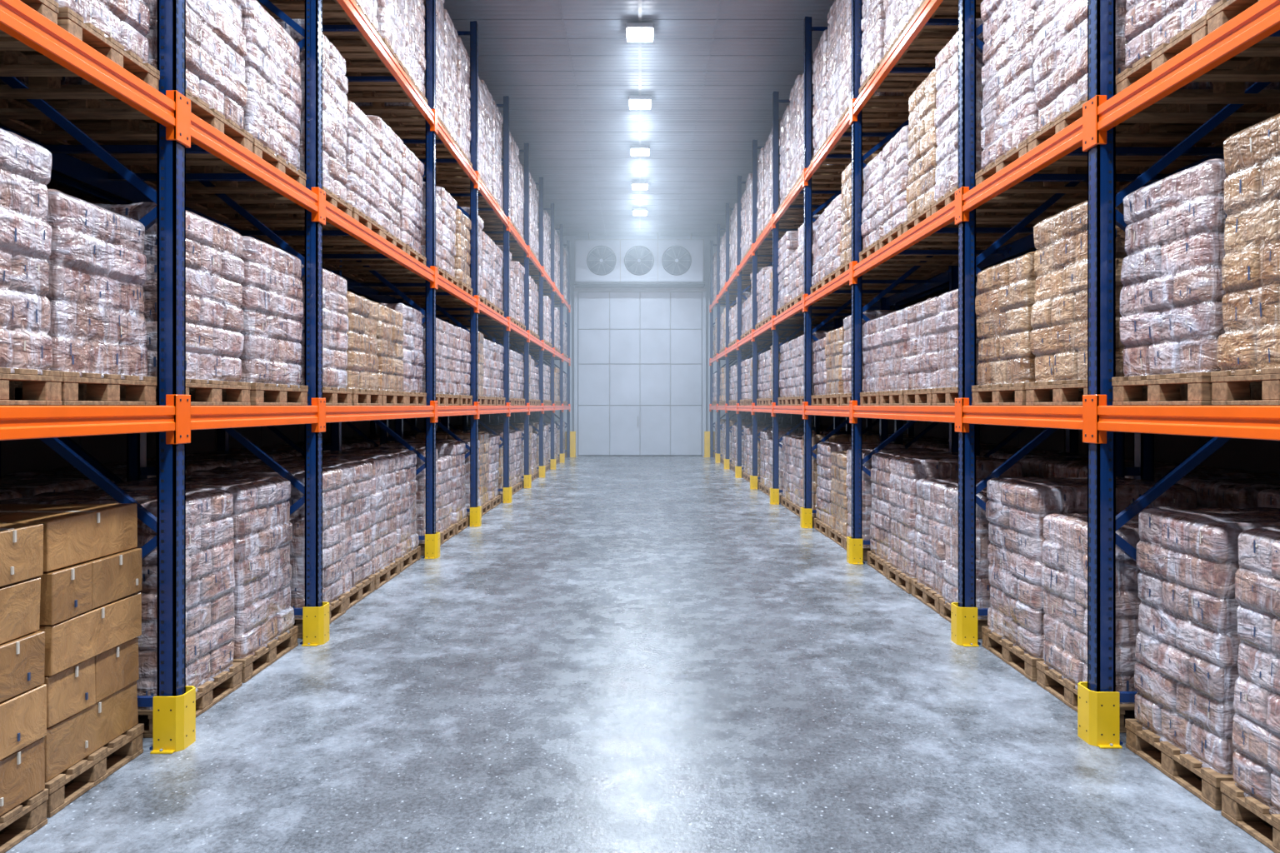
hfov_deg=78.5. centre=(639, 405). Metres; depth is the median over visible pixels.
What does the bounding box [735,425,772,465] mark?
load
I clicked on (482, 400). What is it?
load
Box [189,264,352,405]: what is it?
load
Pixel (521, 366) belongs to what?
load
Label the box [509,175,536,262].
load
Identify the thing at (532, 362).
load
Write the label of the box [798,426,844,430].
load
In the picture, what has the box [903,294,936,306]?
load
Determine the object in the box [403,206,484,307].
load
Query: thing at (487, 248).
load
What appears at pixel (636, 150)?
ceiling light
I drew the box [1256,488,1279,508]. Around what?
load
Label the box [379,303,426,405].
load
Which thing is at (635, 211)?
ceiling light
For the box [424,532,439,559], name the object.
guard
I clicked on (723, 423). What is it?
load
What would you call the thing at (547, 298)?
load
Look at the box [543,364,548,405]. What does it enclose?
load
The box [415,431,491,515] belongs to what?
pallet
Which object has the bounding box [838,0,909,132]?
load
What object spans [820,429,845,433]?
load
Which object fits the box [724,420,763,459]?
load
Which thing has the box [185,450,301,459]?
load
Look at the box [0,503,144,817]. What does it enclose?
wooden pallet
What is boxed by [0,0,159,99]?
load
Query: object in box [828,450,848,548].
pallet
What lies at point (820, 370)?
load
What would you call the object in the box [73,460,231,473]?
load
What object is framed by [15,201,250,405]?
load
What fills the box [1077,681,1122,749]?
guard
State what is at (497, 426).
load
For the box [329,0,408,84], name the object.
load
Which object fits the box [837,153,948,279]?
pallet
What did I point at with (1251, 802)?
load
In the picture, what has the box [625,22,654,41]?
ceiling light
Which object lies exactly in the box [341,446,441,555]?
load
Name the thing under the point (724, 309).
load
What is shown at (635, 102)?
ceiling light
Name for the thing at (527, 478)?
guard
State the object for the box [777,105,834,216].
load
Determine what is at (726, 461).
guard
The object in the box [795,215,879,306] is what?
load
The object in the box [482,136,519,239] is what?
load
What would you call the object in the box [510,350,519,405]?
load
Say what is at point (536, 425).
load
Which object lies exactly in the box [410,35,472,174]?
load
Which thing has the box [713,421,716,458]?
load
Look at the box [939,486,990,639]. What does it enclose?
load
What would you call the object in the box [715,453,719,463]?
guard
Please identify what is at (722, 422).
load
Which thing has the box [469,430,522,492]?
load
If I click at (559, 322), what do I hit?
load
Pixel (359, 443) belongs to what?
load
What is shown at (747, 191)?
load
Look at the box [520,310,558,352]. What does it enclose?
load
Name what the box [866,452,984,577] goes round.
load
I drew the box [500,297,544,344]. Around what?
pallet
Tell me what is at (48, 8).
load
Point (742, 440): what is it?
load
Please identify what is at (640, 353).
door
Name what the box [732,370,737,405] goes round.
load
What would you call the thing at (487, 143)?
load
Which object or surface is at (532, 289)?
load
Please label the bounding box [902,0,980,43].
load
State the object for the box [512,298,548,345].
load
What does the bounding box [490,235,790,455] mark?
wall
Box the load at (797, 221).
[768,116,823,228]
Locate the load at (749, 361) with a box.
[745,357,752,405]
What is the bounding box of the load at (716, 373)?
[715,373,716,405]
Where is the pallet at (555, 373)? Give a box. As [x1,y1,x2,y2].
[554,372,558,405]
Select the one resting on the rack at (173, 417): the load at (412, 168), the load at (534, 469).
the load at (412, 168)
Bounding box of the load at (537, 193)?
[515,188,539,268]
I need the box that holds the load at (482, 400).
[467,327,486,405]
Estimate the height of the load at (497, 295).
1.210 m
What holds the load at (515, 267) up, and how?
on the rack at (173, 417)
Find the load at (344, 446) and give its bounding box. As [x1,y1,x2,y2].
[257,443,354,449]
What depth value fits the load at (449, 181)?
11.67 m
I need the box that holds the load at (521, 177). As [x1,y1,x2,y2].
[492,159,524,247]
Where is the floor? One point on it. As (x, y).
(624, 654)
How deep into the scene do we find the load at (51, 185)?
5.45 m
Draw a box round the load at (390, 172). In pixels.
[269,115,405,254]
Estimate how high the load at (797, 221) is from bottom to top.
1.805 m
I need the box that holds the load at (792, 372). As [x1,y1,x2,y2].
[785,337,798,405]
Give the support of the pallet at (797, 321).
on the rack at (1103, 425)
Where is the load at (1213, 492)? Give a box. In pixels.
[1175,476,1279,509]
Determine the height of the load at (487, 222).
1.805 m
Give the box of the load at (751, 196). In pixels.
[749,176,772,254]
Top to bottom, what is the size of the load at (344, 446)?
1.211 m
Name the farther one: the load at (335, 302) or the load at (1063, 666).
the load at (335, 302)
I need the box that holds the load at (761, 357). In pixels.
[756,352,764,405]
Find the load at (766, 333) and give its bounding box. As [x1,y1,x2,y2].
[749,267,804,335]
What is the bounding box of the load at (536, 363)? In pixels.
[534,361,544,403]
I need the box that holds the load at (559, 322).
[532,322,559,357]
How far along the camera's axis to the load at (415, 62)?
8.34 m
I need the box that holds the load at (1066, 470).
[1054,460,1207,478]
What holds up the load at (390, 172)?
on the rack at (173, 417)
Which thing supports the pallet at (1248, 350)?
on the rack at (1103, 425)
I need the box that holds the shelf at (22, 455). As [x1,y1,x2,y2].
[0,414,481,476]
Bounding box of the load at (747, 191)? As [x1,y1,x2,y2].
[744,172,772,261]
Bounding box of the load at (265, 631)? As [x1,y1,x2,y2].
[82,475,298,683]
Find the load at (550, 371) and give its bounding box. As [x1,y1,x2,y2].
[550,370,554,404]
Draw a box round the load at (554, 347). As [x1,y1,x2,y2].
[518,346,554,351]
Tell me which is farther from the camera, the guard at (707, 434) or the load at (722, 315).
the guard at (707, 434)
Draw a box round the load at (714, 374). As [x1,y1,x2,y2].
[711,372,716,405]
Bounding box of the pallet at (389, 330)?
[375,302,406,405]
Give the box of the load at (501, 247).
[449,245,512,324]
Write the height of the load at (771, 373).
1.125 m
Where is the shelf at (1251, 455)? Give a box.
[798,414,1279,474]
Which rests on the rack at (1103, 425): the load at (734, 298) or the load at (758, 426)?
the load at (734, 298)
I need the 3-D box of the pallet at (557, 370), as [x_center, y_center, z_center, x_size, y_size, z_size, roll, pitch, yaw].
[-2.892,-0.564,22.954,1.060,1.125,0.731,0,0,0]
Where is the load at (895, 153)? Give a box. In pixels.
[879,125,1018,249]
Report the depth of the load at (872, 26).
8.03 m
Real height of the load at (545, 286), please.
1.805 m
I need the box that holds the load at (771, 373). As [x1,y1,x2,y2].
[769,341,788,405]
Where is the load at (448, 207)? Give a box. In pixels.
[360,186,459,291]
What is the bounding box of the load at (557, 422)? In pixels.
[530,421,559,461]
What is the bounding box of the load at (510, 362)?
[502,350,512,405]
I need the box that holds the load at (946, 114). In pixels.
[930,18,1087,220]
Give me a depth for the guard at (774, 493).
13.47 m
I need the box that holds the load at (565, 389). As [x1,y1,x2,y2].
[564,373,567,405]
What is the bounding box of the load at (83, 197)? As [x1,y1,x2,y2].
[57,184,192,204]
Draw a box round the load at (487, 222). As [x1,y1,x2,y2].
[478,123,513,230]
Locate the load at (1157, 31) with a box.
[1115,0,1279,104]
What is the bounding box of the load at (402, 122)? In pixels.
[353,0,446,139]
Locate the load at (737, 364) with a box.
[735,364,737,405]
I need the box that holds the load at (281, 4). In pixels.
[257,0,343,9]
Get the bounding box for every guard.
[150,685,195,754]
[301,602,329,646]
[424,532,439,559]
[470,505,481,527]
[502,486,512,503]
[524,475,531,488]
[539,465,544,477]
[550,459,555,469]
[560,453,564,463]
[565,431,576,457]
[703,431,714,457]
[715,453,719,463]
[724,459,729,469]
[735,465,741,478]
[750,475,757,489]
[770,488,779,504]
[800,507,812,528]
[846,536,863,564]
[950,602,979,646]
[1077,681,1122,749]
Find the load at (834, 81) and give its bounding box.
[824,0,904,153]
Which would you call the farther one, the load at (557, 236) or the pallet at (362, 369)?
the load at (557, 236)
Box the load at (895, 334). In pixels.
[880,306,910,405]
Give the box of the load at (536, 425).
[499,422,539,476]
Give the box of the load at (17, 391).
[15,388,21,400]
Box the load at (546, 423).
[545,423,556,464]
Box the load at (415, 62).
[345,0,427,112]
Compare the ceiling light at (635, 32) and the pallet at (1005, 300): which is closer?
the pallet at (1005, 300)
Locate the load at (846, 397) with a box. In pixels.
[840,310,895,405]
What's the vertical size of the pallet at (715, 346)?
1.286 m
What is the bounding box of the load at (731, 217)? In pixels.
[729,213,751,284]
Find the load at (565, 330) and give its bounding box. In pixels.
[535,326,568,359]
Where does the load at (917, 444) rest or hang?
on the floor
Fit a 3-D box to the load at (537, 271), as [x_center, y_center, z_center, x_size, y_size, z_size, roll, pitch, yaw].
[-2.890,-4.079,19.040,1.060,1.656,0.738,0,0,0]
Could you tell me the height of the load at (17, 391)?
1.060 m
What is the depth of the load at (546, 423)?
22.35 m
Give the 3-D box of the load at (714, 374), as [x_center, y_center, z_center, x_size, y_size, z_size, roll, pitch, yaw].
[2.886,-0.531,25.273,1.060,1.059,0.694,0,0,0]
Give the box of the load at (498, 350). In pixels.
[492,342,505,405]
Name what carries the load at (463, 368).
on the rack at (173, 417)
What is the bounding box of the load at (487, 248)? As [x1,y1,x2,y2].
[421,230,495,314]
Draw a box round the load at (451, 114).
[393,8,459,157]
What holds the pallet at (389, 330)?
on the rack at (173, 417)
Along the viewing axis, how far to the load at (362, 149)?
6.74 m
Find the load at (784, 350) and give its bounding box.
[777,341,789,405]
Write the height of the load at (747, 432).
1.211 m
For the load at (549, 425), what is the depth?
21.28 m
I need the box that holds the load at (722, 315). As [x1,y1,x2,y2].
[719,313,758,354]
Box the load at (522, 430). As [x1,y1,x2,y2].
[478,428,524,487]
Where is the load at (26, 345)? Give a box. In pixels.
[0,128,62,405]
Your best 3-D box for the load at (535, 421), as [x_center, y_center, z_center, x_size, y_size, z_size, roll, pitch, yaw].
[-2.947,1.094,25.269,1.060,1.211,0.702,0,0,0]
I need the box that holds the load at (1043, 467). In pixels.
[1020,456,1133,478]
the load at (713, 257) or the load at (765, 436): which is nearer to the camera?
the load at (765, 436)
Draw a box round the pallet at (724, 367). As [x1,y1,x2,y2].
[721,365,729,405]
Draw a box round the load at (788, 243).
[776,230,850,318]
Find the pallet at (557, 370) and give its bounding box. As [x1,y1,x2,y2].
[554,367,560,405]
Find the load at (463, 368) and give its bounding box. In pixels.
[455,326,472,405]
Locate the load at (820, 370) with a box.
[810,337,827,405]
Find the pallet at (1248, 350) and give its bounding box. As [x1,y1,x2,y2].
[1210,113,1279,405]
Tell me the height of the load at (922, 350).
0.910 m
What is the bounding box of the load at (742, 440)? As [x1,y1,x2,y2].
[741,432,744,477]
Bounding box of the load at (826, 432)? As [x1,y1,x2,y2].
[823,430,879,433]
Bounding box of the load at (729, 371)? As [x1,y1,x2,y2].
[725,370,730,404]
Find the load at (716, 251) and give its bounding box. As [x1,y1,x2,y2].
[714,250,736,303]
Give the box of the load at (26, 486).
[0,475,114,497]
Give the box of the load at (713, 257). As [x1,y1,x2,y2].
[711,253,734,306]
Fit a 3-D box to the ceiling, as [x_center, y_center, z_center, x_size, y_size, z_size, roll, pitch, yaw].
[0.000,-5.824,11.800,10.300,0.132,29.600,0,0,0]
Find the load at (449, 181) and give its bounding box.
[424,66,485,193]
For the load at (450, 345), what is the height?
1.060 m
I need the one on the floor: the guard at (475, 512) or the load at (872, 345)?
the guard at (475, 512)
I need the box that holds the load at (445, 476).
[436,455,454,544]
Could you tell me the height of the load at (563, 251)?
1.656 m
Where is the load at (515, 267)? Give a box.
[478,260,525,332]
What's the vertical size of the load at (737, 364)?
1.060 m
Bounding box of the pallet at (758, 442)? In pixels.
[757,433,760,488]
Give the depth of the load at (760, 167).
15.40 m
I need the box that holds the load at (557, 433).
[555,428,559,464]
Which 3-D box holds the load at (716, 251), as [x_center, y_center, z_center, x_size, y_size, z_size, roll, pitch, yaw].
[2.897,-4.079,24.553,1.060,1.656,0.704,0,0,0]
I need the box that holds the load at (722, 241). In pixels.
[719,237,737,296]
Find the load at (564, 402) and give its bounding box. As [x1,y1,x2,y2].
[563,372,565,405]
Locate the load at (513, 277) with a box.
[456,270,519,329]
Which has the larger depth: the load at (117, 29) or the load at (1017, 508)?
the load at (1017, 508)
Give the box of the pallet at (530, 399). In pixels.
[515,351,531,405]
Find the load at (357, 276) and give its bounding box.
[341,181,444,282]
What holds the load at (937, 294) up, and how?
on the rack at (1103, 425)
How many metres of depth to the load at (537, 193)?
18.16 m
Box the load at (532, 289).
[489,275,535,339]
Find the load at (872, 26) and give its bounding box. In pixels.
[858,0,928,102]
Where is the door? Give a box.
[578,292,701,455]
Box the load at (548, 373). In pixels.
[545,365,551,405]
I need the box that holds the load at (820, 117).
[810,29,885,171]
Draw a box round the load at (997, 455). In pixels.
[989,452,1087,462]
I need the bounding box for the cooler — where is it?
[573,233,704,288]
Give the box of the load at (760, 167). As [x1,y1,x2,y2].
[755,146,784,245]
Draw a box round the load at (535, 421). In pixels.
[535,420,565,458]
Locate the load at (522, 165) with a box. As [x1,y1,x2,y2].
[502,164,531,255]
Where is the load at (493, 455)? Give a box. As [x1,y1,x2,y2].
[487,434,500,509]
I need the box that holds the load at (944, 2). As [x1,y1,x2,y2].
[940,0,983,4]
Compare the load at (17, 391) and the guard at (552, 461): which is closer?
the load at (17, 391)
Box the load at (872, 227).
[859,150,978,265]
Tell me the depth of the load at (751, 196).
16.65 m
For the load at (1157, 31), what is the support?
on the rack at (1103, 425)
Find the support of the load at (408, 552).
on the floor
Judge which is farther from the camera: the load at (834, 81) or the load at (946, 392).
the load at (834, 81)
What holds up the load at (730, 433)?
on the floor
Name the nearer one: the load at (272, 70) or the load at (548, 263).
the load at (272, 70)
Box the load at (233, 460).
[147,455,273,466]
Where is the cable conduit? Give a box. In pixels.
[638,0,641,229]
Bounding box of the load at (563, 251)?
[549,250,564,303]
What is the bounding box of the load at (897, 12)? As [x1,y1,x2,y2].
[879,0,955,75]
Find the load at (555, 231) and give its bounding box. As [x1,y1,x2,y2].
[537,227,557,293]
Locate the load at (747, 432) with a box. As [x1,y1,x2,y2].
[742,426,791,480]
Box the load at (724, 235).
[721,231,750,293]
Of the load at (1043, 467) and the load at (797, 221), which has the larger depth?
the load at (797, 221)
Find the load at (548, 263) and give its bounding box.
[531,210,550,284]
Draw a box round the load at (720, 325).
[720,325,752,357]
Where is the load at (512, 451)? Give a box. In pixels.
[486,430,516,494]
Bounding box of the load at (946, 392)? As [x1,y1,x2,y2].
[931,282,1014,405]
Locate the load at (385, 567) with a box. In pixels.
[274,455,400,589]
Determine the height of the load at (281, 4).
1.658 m
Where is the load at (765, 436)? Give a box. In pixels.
[758,430,816,493]
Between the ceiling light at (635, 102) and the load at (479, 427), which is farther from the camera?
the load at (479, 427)
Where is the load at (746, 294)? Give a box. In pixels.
[735,291,781,344]
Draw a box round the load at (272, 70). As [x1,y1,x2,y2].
[80,0,306,194]
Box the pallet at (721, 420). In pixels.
[720,419,750,422]
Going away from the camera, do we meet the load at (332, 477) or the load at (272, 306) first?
the load at (272, 306)
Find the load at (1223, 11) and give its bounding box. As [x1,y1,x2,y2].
[1206,0,1279,43]
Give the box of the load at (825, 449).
[814,441,905,537]
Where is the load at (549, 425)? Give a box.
[543,423,550,469]
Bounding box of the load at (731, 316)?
[728,307,767,349]
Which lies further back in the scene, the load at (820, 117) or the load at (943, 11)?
the load at (820, 117)
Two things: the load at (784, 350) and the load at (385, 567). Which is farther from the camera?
the load at (784, 350)
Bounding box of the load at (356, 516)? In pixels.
[229,460,374,610]
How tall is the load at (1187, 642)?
1.209 m
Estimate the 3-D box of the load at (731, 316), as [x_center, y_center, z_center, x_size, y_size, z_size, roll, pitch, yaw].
[2.882,-2.031,20.541,1.060,1.060,0.762,0,0,0]
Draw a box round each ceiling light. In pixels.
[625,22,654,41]
[628,95,651,109]
[630,145,649,155]
[631,180,648,189]
[632,208,647,214]
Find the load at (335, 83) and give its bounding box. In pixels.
[185,18,352,223]
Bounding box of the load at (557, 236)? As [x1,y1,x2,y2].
[543,232,559,296]
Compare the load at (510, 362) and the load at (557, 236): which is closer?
the load at (510, 362)
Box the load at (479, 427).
[437,426,482,429]
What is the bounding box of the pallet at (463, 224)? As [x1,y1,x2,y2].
[382,208,472,299]
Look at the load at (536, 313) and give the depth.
18.17 m
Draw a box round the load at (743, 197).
[740,191,772,267]
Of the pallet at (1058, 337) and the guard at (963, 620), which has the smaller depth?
the pallet at (1058, 337)
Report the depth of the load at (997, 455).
8.04 m
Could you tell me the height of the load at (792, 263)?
0.910 m
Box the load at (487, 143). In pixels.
[440,79,494,207]
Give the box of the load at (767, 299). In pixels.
[761,267,820,328]
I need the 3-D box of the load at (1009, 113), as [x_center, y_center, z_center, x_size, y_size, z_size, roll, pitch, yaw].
[2.901,-2.181,5.176,1.060,1.360,0.728,0,0,0]
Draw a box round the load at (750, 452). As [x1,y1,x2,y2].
[747,434,752,482]
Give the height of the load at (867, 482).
1.211 m
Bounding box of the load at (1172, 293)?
[1111,158,1262,405]
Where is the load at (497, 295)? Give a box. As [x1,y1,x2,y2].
[435,243,504,319]
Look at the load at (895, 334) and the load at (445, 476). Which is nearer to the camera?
the load at (895, 334)
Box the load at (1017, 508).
[981,476,1197,681]
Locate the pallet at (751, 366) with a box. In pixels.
[749,360,759,405]
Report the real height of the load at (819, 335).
1.060 m
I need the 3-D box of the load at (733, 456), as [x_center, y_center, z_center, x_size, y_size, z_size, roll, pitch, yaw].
[2.942,1.094,20.540,1.060,1.209,0.769,0,0,0]
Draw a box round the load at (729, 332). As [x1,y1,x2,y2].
[725,332,762,351]
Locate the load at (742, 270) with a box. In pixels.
[735,221,772,274]
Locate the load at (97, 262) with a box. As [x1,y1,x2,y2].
[9,189,156,405]
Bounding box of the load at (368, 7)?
[256,0,381,51]
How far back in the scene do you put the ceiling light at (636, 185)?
19.88 m
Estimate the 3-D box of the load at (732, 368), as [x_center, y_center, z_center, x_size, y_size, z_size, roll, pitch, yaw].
[2.902,-0.531,20.540,1.060,1.059,0.760,0,0,0]
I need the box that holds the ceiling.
[443,0,834,236]
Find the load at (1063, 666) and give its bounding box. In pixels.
[1035,513,1140,732]
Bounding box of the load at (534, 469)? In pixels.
[530,433,538,480]
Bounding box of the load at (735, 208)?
[731,202,752,279]
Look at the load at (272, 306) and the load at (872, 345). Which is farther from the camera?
the load at (872, 345)
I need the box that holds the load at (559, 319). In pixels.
[559,319,564,356]
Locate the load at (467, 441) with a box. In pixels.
[405,438,482,524]
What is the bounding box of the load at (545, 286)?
[536,221,550,289]
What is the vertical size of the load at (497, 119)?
1.805 m
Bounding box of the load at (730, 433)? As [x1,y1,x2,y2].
[729,429,732,469]
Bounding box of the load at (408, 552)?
[322,450,420,572]
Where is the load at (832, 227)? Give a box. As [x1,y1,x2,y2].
[822,194,925,289]
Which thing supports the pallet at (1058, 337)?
on the rack at (1103, 425)
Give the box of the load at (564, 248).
[554,247,568,306]
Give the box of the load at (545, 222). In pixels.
[529,210,548,279]
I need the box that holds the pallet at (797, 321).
[768,270,833,324]
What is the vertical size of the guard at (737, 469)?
0.270 m
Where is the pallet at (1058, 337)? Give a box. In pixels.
[1025,200,1250,405]
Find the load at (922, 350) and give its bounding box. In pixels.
[903,296,939,405]
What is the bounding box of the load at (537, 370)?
[534,366,540,405]
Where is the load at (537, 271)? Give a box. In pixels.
[522,201,544,274]
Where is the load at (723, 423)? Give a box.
[720,422,724,464]
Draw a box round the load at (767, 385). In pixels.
[762,350,771,405]
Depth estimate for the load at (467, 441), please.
11.21 m
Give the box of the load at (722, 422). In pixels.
[720,421,724,462]
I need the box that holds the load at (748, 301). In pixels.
[745,296,798,339]
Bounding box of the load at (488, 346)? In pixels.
[482,338,495,405]
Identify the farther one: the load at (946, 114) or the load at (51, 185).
the load at (946, 114)
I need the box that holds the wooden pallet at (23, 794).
[0,523,48,852]
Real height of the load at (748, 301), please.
0.910 m
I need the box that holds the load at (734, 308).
[731,304,770,347]
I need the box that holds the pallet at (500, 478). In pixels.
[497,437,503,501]
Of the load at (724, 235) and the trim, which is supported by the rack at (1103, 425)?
the load at (724, 235)
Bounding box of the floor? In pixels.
[0,455,1274,852]
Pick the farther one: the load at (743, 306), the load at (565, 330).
the load at (565, 330)
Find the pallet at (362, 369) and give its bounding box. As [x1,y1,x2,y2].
[345,291,382,405]
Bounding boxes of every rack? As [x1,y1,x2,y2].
[0,0,570,749]
[709,0,1279,744]
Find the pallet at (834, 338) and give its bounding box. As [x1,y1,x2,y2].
[823,326,844,405]
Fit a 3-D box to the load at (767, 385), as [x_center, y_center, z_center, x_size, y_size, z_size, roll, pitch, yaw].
[2.895,-0.531,14.775,1.060,1.059,0.744,0,0,0]
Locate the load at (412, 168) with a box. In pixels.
[322,144,426,270]
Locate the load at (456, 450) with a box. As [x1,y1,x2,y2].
[378,440,468,534]
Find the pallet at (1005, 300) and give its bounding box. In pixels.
[971,251,1083,405]
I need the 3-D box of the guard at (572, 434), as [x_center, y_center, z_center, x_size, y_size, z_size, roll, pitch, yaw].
[-2.300,1.275,25.955,0.400,0.850,0.250,0,0,0]
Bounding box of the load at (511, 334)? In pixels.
[480,289,530,336]
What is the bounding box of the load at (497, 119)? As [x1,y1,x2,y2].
[456,100,504,219]
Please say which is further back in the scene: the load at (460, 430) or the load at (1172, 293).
the load at (460, 430)
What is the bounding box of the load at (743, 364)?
[740,359,748,405]
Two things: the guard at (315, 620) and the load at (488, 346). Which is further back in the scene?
the load at (488, 346)
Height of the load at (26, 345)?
1.059 m
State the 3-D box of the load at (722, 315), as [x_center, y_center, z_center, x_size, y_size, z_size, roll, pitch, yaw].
[2.885,-2.106,22.956,1.060,1.209,0.735,0,0,0]
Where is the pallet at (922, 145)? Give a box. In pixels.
[903,68,1049,238]
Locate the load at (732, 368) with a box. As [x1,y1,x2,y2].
[729,365,737,405]
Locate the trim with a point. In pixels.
(576, 291)
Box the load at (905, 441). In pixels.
[890,439,948,448]
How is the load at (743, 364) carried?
on the rack at (1103, 425)
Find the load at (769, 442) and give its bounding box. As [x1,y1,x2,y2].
[765,439,782,496]
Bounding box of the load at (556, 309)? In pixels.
[529,307,560,354]
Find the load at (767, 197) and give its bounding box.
[762,133,802,237]
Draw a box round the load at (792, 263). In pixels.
[785,249,851,312]
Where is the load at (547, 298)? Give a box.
[512,295,552,349]
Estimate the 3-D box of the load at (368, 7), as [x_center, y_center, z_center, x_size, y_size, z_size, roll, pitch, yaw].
[-2.900,-4.079,6.824,1.060,1.656,0.736,0,0,0]
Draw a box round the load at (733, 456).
[730,424,768,471]
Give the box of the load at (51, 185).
[43,140,109,194]
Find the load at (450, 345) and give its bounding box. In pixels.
[441,320,459,405]
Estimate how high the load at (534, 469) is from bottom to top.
1.059 m
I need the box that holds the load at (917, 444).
[910,441,997,448]
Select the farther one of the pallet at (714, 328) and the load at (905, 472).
the pallet at (714, 328)
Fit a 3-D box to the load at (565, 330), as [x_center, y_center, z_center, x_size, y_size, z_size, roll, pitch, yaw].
[-2.886,-2.031,25.274,1.060,1.060,0.695,0,0,0]
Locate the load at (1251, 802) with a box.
[1220,527,1279,852]
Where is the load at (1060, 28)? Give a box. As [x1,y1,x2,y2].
[1027,0,1279,159]
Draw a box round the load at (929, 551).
[910,478,984,614]
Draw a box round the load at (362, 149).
[226,100,383,242]
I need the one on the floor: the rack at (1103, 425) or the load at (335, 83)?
the rack at (1103, 425)
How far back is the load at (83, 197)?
5.73 m
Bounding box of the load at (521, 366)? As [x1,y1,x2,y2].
[517,353,524,405]
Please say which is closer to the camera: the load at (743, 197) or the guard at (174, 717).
the guard at (174, 717)
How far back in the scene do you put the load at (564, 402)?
24.58 m
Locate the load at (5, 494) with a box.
[0,488,22,500]
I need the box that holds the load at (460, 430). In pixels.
[419,428,469,431]
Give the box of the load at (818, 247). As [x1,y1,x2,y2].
[810,210,904,297]
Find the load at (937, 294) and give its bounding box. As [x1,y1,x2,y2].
[905,283,948,297]
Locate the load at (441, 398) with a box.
[421,314,446,405]
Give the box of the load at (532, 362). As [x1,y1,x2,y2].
[530,358,535,405]
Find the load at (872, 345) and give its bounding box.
[860,315,885,405]
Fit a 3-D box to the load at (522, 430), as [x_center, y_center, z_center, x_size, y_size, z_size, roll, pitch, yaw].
[-2.942,1.094,16.639,1.060,1.211,0.735,0,0,0]
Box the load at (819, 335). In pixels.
[795,331,828,405]
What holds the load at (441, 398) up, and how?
on the rack at (173, 417)
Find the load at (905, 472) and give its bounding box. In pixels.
[885,455,1021,594]
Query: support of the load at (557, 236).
on the rack at (173, 417)
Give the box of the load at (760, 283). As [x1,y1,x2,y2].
[755,266,804,331]
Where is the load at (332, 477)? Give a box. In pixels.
[185,466,345,638]
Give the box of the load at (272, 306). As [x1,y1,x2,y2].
[189,235,308,405]
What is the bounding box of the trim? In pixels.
[573,288,706,455]
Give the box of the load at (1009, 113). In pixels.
[975,0,1197,193]
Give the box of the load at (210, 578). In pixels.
[0,487,242,738]
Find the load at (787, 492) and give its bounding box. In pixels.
[780,435,803,510]
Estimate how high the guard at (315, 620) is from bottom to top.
0.270 m
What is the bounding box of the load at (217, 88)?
[0,0,253,158]
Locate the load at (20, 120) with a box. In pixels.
[0,119,43,143]
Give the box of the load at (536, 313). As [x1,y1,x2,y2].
[499,281,539,342]
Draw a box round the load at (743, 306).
[740,301,746,339]
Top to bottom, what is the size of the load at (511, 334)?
1.059 m
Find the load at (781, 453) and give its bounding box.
[779,441,784,503]
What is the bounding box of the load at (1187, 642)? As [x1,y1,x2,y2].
[1125,506,1279,810]
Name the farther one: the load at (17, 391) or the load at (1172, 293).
the load at (17, 391)
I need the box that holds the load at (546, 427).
[543,425,549,470]
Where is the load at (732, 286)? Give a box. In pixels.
[729,219,751,289]
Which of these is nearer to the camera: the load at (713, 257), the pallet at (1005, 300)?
the pallet at (1005, 300)
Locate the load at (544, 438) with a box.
[543,431,546,472]
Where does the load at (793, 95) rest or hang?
on the rack at (1103, 425)
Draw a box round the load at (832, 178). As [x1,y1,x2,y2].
[795,60,844,189]
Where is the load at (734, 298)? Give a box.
[720,238,736,300]
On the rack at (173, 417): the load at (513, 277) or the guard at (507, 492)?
the load at (513, 277)
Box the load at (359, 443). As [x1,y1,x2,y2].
[285,440,374,447]
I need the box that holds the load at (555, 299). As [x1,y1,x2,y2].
[544,243,559,300]
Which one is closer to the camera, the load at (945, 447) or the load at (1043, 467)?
the load at (1043, 467)
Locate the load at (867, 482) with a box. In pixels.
[843,447,948,560]
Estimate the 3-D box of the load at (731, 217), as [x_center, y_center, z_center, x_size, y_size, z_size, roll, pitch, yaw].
[2.903,-4.154,20.534,1.060,1.805,0.771,0,0,0]
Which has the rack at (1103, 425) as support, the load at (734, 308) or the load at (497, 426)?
the load at (734, 308)
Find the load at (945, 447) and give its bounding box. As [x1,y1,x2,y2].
[929,445,1023,451]
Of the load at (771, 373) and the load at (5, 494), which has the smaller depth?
the load at (5, 494)
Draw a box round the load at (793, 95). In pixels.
[786,74,842,204]
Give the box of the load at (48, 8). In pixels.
[0,0,58,36]
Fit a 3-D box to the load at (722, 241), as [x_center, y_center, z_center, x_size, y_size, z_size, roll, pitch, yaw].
[2.881,-4.080,22.953,1.060,1.658,0.733,0,0,0]
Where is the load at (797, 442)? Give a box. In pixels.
[790,437,803,517]

